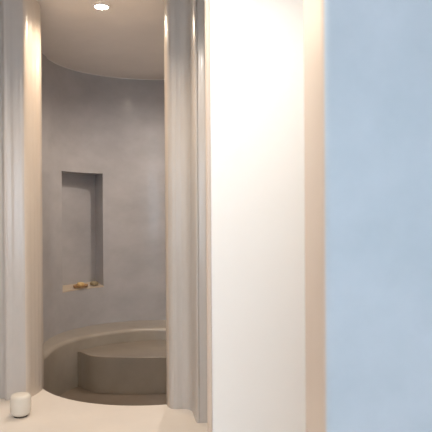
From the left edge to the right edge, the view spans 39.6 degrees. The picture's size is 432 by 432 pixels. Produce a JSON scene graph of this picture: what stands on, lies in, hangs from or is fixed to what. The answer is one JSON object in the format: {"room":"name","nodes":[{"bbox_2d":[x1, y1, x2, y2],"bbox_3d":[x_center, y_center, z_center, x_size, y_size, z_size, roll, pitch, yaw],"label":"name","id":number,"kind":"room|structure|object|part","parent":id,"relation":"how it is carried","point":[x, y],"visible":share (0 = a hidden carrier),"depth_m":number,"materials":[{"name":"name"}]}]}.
{"room":"bathroom","nodes":[
{"label":"bathroom","id":0,"kind":"room"},
{"bbox_2d":[0,0,43,400],"bbox_3d":[-1.644,-0.127,4.078,0.914,2.620,0.483,0,0,0],"label":"wall","id":1,"kind":"structure","parent":0,"point":[21,224],"depth_m":3.87,"materials":[{"name":"paint"}]},
{"bbox_2d":[36,0,163,78],"bbox_3d":[0.091,-1.486,2.290,4.600,0.100,8.800,0,0,0],"label":"ceiling","id":2,"kind":"structure","parent":0,"point":[125,39],"depth_m":4.83,"materials":[{"name":"paint"}]},
{"bbox_2d":[93,3,109,9],"bbox_3d":[-0.788,-1.434,4.127,0.116,0.018,0.116,0,0,0],"label":"recessed light","id":3,"kind":"object","parent":2,"relation":"in","point":[100,6],"visible":1,"depth_m":4.11,"materials":[{"name":"white metal"}]},
{"bbox_2d":[41,53,165,342],"bbox_3d":[-0.633,0.083,5.364,1.941,3.070,2.126,0,0,0],"label":"wall","id":4,"kind":"structure","parent":0,"point":[103,138],"depth_m":6.26,"materials":[{"name":"paint"}]},
{"bbox_2d":[73,284,87,287],"bbox_3d":[-1.363,0.705,6.046,0.099,0.034,0.184,0,0,33],"label":"soap dish","id":5,"kind":"object","parent":4,"relation":"on","point":[75,285],"visible":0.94,"depth_m":6.01,"materials":[{"name":"brown wood"}]},
{"bbox_3d":[-1.382,0.720,6.107,0.224,0.038,0.637,0,0,36],"label":"sill","id":6,"kind":"part","parent":4,"relation":"part of","materials":[{"name":"paint"}]},
{"bbox_2d":[90,281,97,285],"bbox_3d":[-1.258,0.695,6.194,0.068,0.046,0.084,0,0,38],"label":"sponge","id":7,"kind":"object","parent":4,"relation":"on","point":[93,283],"visible":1,"depth_m":6.17,"materials":[{"name":"beige"}]},
{"bbox_2d":[47,58,163,79],"bbox_3d":[-0.608,-1.457,5.939,1.892,0.018,0.946,0,0,0],"label":"trim","id":8,"kind":"structure","parent":4,"relation":"attached to","point":[47,58],"depth_m":6.21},
{"bbox_2d":[0,389,206,431],"bbox_3d":[0.109,1.442,1.100,4.600,0.500,6.380,0,0,0],"label":"floor","id":9,"kind":"structure","parent":0,"point":[49,412],"depth_m":3.49,"materials":[{"name":"paint"}]},
{"bbox_2d":[10,392,30,417],"bbox_3d":[-1.155,1.117,3.547,0.120,0.132,0.120,0,0,0],"label":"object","id":10,"kind":"object","parent":9,"relation":"on","point":[20,402],"visible":1,"depth_m":3.50,"materials":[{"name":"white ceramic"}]},
{"bbox_2d":[43,320,166,405],"bbox_3d":[-0.526,1.394,5.196,2.300,0.549,2.457,0,0,0],"label":"bath","id":11,"kind":"object","parent":9,"relation":"in","point":[115,363],"visible":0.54,"depth_m":5.33,"materials":[{"name":"paint"}]},
{"bbox_3d":[-0.469,1.402,5.635,1.610,0.326,0.711,0,0,0],"label":"seat","id":12,"kind":"part","parent":11,"relation":"part of","materials":[{"name":"paint"}]},
{"bbox_2d":[164,0,206,422],"bbox_3d":[0.987,-0.142,3.861,2.624,2.620,0.915,0,0,0],"label":"wall","id":13,"kind":"structure","parent":0,"point":[184,20],"depth_m":3.64,"materials":[{"name":"paint"}]},
{"bbox_2d":[210,0,305,431],"bbox_3d":[1.138,-0.135,2.679,2.322,2.620,0.160,0,0,0],"label":"wall","id":14,"kind":"structure","parent":0,"point":[257,46],"depth_m":2.60,"materials":[{"name":"white paint"}]},
{"bbox_2d":[205,0,211,431],"bbox_3d":[-0.034,-0.128,2.673,0.020,2.620,0.153,0,0,0],"label":"trim","id":15,"kind":"structure","parent":14,"relation":"attached to","point":[207,2],"depth_m":2.60,"materials":[{"name":"beige paint"}]},
{"bbox_2d":[304,0,431,431],"bbox_3d":[1.265,-0.127,1.439,2.068,2.620,0.280,0,0,0],"label":"wall","id":16,"kind":"structure","parent":0,"point":[368,63],"depth_m":1.30,"materials":[{"name":"blue paint"}]}
]}

